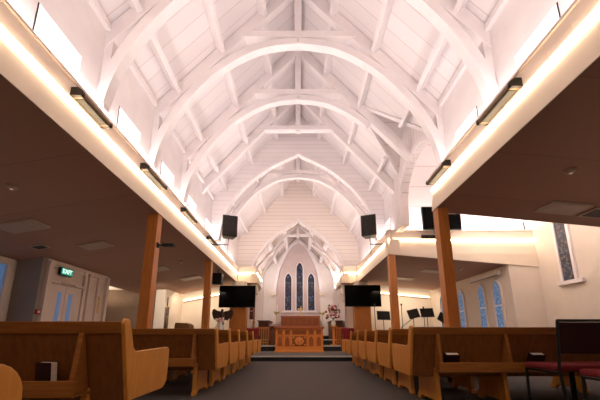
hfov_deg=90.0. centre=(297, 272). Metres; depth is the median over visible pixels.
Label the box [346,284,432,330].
wall
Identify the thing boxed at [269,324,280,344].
desk
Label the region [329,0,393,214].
beam
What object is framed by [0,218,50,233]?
ceiling panel
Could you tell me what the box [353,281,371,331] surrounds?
pier
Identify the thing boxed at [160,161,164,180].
window
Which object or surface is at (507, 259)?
fascia
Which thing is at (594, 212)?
ceiling vent
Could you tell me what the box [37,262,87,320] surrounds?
door
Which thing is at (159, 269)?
diffuser
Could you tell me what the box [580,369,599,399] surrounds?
chair
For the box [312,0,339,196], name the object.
beam
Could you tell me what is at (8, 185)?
smoke detector
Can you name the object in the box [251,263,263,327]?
wall
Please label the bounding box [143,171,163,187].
grille
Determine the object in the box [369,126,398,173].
rafter
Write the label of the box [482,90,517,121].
grille
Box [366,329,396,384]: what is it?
pew
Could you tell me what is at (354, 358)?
pew
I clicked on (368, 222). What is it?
grille
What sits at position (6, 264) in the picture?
window
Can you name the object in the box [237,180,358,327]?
wall
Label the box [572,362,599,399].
chair
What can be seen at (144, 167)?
light fixture
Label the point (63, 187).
ceiling
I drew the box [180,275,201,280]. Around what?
ceiling panel
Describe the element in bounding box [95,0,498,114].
roof truss
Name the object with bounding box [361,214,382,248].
loudspeaker
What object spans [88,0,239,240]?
beam
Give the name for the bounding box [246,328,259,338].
chair
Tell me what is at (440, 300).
window
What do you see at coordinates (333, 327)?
stand
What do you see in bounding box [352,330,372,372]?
pew
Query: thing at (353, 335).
pew
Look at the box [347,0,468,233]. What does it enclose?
beam
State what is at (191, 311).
wall
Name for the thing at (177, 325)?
box
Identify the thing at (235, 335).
pew
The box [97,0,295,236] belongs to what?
ceiling
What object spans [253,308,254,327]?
candle stand
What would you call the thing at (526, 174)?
ceiling
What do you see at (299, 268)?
window
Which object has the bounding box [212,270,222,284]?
loudspeaker
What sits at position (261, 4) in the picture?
beam
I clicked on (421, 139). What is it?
trim
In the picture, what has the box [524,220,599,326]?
wall
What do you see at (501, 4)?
beam
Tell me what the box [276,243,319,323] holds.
wall
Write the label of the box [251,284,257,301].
bracket
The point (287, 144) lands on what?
wall
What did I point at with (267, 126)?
roof truss
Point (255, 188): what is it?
roof truss
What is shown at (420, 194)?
ceiling
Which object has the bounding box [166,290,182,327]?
wall
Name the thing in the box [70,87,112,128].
light fixture
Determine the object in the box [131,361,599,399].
floor
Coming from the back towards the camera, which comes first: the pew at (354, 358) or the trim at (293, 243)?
the trim at (293, 243)
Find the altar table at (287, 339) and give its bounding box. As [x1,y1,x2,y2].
[274,327,323,351]
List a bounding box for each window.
[0,256,14,320]
[32,2,63,63]
[116,106,127,138]
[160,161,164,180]
[284,273,291,310]
[296,262,303,310]
[307,273,314,310]
[439,295,443,326]
[457,289,467,326]
[476,283,489,326]
[491,279,507,326]
[550,222,585,285]
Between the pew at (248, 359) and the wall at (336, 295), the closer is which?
the pew at (248, 359)
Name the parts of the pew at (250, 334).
leg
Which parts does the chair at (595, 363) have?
leg, seat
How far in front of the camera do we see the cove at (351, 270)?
14.11 m
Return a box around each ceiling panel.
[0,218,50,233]
[77,240,113,250]
[141,266,169,271]
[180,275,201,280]
[397,276,414,280]
[419,269,438,273]
[534,200,594,215]
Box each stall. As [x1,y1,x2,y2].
[257,320,272,338]
[327,320,342,338]
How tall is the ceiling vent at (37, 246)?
0.077 m
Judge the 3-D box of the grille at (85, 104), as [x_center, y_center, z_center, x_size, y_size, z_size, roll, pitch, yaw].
[-2.780,-2.161,4.051,0.110,0.006,0.480,0,-12,0]
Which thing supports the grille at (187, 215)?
attached to the wall heater at (184, 211)
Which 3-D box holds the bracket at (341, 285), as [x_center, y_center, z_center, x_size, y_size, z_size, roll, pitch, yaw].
[2.215,0.949,14.300,0.310,0.780,0.380,0,-12,0]
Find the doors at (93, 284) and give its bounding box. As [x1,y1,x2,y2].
[49,258,107,320]
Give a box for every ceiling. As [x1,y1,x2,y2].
[0,74,234,293]
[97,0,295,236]
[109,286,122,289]
[257,226,296,270]
[299,226,338,270]
[300,0,498,236]
[360,255,504,289]
[374,113,525,221]
[433,57,599,226]
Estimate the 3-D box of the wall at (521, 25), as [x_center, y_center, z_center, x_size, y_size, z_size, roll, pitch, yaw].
[3.160,-3.147,6.230,0.320,3.880,17.900,0,-12,0]
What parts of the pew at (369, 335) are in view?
rail, leg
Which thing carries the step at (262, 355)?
on the floor
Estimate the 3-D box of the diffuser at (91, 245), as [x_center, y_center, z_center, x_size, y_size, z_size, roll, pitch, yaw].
[-4.695,-0.623,6.977,0.500,0.005,0.340,-10,-12,-2]
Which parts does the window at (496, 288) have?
pane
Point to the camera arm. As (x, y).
(158, 244)
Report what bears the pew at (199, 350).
on the floor
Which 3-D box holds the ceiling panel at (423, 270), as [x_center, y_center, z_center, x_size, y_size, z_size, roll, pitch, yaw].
[4.699,-0.066,10.539,0.699,0.088,0.450,0,-12,0]
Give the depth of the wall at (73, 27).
4.58 m
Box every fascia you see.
[388,254,538,266]
[432,202,596,226]
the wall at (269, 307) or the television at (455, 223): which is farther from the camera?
the wall at (269, 307)
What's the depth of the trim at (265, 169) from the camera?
10.64 m
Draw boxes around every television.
[219,286,255,307]
[344,285,381,306]
[421,207,461,232]
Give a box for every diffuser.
[81,242,110,249]
[157,267,167,271]
[182,276,199,280]
[422,270,438,272]
[539,203,588,214]
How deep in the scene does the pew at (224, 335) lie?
4.89 m
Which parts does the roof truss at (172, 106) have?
wall post, king post, wall post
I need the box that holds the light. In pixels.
[547,25,572,59]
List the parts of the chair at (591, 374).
leg, seat, seat frame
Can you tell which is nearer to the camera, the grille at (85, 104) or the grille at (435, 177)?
the grille at (85, 104)
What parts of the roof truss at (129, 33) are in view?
wall post, wall post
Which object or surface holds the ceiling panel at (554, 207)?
attached to the ceiling at (526, 174)
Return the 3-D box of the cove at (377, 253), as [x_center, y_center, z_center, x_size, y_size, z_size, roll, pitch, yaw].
[2.910,-0.436,11.572,0.340,0.770,5.030,0,-12,0]
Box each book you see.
[35,361,58,380]
[443,352,459,362]
[527,352,545,361]
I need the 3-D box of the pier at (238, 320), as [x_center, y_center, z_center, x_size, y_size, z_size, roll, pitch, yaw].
[-2.660,1.783,13.456,0.800,2.840,0.510,0,-12,0]
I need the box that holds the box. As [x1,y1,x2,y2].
[174,323,193,327]
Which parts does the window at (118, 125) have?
frame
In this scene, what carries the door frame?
attached to the wall at (27, 286)
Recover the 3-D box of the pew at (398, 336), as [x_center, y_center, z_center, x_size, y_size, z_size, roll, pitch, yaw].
[2.800,1.282,4.500,3.000,0.900,0.825,0,-12,0]
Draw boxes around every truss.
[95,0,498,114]
[148,0,446,170]
[179,51,413,204]
[202,104,393,193]
[220,157,375,249]
[257,223,339,290]
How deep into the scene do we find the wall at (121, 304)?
12.38 m
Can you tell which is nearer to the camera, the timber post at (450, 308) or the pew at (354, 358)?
the timber post at (450, 308)
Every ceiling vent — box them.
[28,244,50,249]
[577,207,599,217]
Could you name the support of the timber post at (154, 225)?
on the floor
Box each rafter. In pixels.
[366,107,423,131]
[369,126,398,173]
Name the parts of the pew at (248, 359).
leg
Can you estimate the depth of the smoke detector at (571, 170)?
4.20 m
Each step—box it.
[239,351,364,360]
[261,345,340,350]
[262,339,339,344]
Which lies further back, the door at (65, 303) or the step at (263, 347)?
the step at (263, 347)
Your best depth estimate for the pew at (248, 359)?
8.35 m
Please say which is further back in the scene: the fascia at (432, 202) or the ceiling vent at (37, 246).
the ceiling vent at (37, 246)
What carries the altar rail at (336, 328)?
on the step at (263, 347)
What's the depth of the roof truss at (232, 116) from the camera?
8.15 m
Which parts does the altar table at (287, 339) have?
arched panel, arched panel, frieze panel, carved panel, arched panel, arched panel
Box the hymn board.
[249,308,252,318]
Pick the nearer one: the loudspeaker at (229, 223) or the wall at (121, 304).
the loudspeaker at (229, 223)
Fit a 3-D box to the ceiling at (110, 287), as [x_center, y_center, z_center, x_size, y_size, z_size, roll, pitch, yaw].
[-8.065,0.351,11.064,2.870,0.100,3.200,0,-12,0]
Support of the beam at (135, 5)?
attached to the ceiling at (185, 40)
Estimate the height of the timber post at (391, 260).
3.180 m
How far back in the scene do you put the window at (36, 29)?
3.88 m
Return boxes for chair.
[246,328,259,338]
[340,328,353,350]
[525,319,599,399]
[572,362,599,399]
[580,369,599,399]
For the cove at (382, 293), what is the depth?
14.16 m
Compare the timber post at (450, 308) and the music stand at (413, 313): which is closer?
the timber post at (450, 308)
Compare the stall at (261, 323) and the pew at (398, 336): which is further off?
the stall at (261, 323)
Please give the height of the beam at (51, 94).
0.770 m
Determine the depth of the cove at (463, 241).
9.15 m
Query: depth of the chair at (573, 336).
2.77 m
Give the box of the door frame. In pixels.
[44,261,109,320]
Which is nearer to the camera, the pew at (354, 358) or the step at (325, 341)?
the pew at (354, 358)
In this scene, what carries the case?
attached to the wall at (469, 290)
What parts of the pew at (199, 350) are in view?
rail, leg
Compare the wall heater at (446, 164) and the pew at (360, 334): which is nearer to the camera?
the wall heater at (446, 164)
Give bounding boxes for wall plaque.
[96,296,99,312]
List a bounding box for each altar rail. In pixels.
[256,327,268,344]
[335,327,345,344]
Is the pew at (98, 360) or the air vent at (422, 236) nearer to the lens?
the pew at (98, 360)
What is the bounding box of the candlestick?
[319,305,324,334]
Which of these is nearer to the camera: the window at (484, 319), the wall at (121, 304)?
the window at (484, 319)
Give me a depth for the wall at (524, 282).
8.80 m
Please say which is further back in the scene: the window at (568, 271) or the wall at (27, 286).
the window at (568, 271)
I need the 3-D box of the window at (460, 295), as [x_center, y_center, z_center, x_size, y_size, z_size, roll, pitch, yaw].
[6.239,1.439,11.449,0.119,1.690,0.580,0,-12,0]
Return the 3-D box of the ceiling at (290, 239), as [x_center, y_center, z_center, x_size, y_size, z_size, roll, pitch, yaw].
[-1.225,-1.726,17.861,2.450,2.960,4.950,0,-12,0]
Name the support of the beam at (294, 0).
attached to the ceiling at (185, 40)
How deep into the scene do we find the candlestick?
18.43 m
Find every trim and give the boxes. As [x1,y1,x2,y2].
[216,151,379,239]
[251,219,344,265]
[273,239,322,292]
[399,135,428,225]
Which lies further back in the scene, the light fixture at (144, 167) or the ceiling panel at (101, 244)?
the ceiling panel at (101, 244)
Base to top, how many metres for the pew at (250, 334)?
0.900 m
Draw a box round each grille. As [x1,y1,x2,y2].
[75,99,106,124]
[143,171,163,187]
[183,213,194,222]
[212,273,220,283]
[223,215,236,234]
[361,215,375,234]
[429,168,447,183]
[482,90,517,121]
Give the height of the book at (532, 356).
0.200 m
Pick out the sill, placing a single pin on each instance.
(282, 311)
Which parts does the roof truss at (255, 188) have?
king post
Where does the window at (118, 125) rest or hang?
in the wall at (73, 27)
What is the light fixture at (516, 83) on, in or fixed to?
attached to the beam at (543, 79)
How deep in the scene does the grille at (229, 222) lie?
9.83 m
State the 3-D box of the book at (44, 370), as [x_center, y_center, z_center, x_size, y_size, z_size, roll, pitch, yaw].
[-1.724,0.714,2.055,0.145,0.210,0.074,-4,-12,17]
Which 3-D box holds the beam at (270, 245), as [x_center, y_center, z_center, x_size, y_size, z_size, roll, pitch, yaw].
[-1.510,-1.224,17.756,0.240,0.250,4.950,0,-12,0]
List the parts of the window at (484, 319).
pane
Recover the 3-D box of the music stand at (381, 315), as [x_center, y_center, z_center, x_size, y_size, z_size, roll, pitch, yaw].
[3.288,2.304,11.406,0.504,1.734,0.408,-7,-14,29]
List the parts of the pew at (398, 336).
rail, leg, leg, leg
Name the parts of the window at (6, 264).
pane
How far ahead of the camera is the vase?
11.13 m
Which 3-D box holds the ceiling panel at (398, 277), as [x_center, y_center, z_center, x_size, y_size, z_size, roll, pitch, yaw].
[4.299,0.227,12.112,0.699,0.088,0.500,0,-12,0]
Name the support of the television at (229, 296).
attached to the pier at (238, 320)
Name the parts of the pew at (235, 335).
leg, leg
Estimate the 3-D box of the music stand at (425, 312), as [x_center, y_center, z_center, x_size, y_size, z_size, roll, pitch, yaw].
[4.940,2.235,11.315,0.515,1.831,0.406,-7,-14,29]
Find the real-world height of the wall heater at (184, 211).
0.121 m
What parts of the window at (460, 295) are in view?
pane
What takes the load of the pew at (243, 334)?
on the floor
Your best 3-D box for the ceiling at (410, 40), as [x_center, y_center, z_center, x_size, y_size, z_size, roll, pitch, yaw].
[1.500,-5.294,6.783,3.000,3.570,18.100,0,-12,0]
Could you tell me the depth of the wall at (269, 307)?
19.74 m
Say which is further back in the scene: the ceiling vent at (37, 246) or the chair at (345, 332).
the chair at (345, 332)
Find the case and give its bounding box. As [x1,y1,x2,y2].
[470,271,500,283]
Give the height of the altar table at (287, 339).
0.980 m
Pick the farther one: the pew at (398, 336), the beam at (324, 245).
the beam at (324, 245)
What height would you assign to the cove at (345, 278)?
0.790 m
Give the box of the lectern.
[212,309,232,324]
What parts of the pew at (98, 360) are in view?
rail, leg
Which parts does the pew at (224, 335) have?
leg, leg, rail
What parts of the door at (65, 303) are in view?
transom panel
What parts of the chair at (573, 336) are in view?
leg, seat frame, leg, seat, leg, rail, backrest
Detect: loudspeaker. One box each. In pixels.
[211,214,237,254]
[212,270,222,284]
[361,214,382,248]
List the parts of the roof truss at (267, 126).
king post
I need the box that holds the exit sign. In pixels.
[58,267,72,276]
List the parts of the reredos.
carved panel, carved panel, carved panel, moulding, rail, carved panel, carved panel, carved panel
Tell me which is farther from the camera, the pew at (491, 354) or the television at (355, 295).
the television at (355, 295)
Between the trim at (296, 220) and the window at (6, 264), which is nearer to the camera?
the window at (6, 264)
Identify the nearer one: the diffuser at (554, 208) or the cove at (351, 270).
the diffuser at (554, 208)
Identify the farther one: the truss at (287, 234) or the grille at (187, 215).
the truss at (287, 234)
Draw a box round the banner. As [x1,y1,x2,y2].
[163,297,168,327]
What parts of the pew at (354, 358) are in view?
leg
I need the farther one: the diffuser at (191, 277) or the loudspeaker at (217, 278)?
the diffuser at (191, 277)
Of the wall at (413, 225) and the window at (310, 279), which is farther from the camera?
the window at (310, 279)
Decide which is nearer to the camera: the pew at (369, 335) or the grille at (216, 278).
the pew at (369, 335)
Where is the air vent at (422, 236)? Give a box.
[421,235,434,238]
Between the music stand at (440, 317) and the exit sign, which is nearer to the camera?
the exit sign
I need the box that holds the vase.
[215,317,224,329]
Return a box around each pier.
[229,281,247,330]
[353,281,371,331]
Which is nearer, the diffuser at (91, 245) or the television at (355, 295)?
the diffuser at (91, 245)
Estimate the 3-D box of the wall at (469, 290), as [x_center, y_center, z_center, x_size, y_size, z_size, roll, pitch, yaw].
[6.375,1.676,11.435,0.150,2.980,5.330,0,-12,0]
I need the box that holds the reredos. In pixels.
[281,316,319,326]
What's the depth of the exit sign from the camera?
7.55 m
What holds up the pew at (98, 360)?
on the floor
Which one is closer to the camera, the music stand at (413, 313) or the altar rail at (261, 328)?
the music stand at (413, 313)
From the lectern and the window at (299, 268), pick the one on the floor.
the lectern
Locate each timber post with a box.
[136,214,161,327]
[201,261,212,327]
[387,255,399,328]
[433,208,460,381]
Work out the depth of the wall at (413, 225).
9.57 m
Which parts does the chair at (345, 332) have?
backrest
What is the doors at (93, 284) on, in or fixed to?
in the wall at (27, 286)
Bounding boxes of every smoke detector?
[5,183,18,189]
[564,167,576,174]
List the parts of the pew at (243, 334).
leg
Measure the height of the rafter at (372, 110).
1.610 m
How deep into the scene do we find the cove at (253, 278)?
14.07 m
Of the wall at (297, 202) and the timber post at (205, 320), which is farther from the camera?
the wall at (297, 202)
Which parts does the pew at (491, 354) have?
leg, rail, leg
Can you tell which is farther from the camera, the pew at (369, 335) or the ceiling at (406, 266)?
the ceiling at (406, 266)
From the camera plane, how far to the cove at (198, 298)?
14.13 m
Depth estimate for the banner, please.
11.88 m
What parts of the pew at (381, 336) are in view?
rail, leg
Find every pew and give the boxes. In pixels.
[0,319,168,399]
[0,364,22,399]
[132,327,228,395]
[166,328,237,385]
[173,329,245,378]
[191,330,251,372]
[240,331,256,368]
[246,339,260,364]
[342,339,357,364]
[346,331,363,368]
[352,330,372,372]
[358,330,382,377]
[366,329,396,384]
[377,327,589,393]
[392,325,599,399]
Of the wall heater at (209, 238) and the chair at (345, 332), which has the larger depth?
the chair at (345, 332)
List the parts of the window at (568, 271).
pane, sill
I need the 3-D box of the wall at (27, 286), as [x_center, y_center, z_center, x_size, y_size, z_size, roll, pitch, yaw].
[-6.300,0.885,6.890,0.600,2.660,0.150,0,-12,0]
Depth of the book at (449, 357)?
3.37 m
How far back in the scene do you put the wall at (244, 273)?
14.11 m
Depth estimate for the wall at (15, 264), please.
6.89 m
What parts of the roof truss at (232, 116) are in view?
wall post, king post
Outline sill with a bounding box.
[282,311,316,312]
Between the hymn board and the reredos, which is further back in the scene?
the reredos
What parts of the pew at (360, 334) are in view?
leg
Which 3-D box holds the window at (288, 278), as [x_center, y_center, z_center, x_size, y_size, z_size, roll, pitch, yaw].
[-0.640,1.216,19.729,0.520,2.550,0.059,0,-12,0]
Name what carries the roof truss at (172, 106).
attached to the wall at (73, 27)
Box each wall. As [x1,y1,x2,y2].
[3,261,16,320]
[6,257,48,320]
[7,0,237,264]
[105,289,165,327]
[153,290,166,327]
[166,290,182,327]
[180,285,250,329]
[211,115,384,241]
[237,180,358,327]
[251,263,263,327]
[263,237,331,334]
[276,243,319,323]
[332,263,344,326]
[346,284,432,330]
[358,0,573,262]
[405,222,523,229]
[430,266,513,326]
[505,265,548,326]
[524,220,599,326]
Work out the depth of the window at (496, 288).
9.40 m
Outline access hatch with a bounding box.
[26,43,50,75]
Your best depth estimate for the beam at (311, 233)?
18.38 m
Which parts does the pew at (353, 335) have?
leg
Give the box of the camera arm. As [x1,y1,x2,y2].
[157,242,174,247]
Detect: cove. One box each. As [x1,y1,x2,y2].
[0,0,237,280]
[183,294,218,301]
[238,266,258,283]
[250,266,261,288]
[337,266,348,288]
[340,266,356,283]
[357,230,399,280]
[381,292,428,298]
[385,230,536,255]
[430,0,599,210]
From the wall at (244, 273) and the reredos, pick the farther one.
the reredos
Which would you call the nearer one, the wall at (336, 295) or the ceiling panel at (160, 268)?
the ceiling panel at (160, 268)
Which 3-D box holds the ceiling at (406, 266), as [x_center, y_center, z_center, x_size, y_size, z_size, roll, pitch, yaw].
[4.975,0.143,11.532,4.450,0.420,5.170,0,-12,0]
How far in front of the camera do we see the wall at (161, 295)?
12.24 m
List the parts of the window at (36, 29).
pane, frame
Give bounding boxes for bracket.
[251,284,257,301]
[340,284,347,301]
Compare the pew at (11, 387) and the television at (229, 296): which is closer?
the pew at (11, 387)
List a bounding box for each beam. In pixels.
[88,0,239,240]
[127,0,248,233]
[202,0,266,214]
[256,0,283,196]
[269,243,276,263]
[283,231,287,250]
[294,0,301,181]
[308,231,312,250]
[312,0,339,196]
[319,243,326,263]
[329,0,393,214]
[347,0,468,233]
[356,0,507,240]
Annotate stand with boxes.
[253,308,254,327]
[330,326,336,344]
[377,311,390,325]
[407,308,420,323]
[420,308,434,324]
[437,312,443,326]
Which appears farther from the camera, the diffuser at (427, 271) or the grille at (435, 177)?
the diffuser at (427, 271)
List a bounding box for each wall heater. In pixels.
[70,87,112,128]
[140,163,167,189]
[180,207,197,223]
[207,236,217,245]
[426,160,450,184]
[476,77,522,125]
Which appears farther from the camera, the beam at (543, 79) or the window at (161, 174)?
the window at (161, 174)
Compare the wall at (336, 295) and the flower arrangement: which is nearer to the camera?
the flower arrangement
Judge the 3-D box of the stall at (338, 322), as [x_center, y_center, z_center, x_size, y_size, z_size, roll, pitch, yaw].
[1.891,2.922,15.327,0.600,0.900,1.840,0,-12,0]
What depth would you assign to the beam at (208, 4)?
7.18 m
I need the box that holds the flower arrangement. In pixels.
[325,304,340,325]
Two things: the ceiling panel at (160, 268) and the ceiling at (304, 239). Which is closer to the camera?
the ceiling panel at (160, 268)

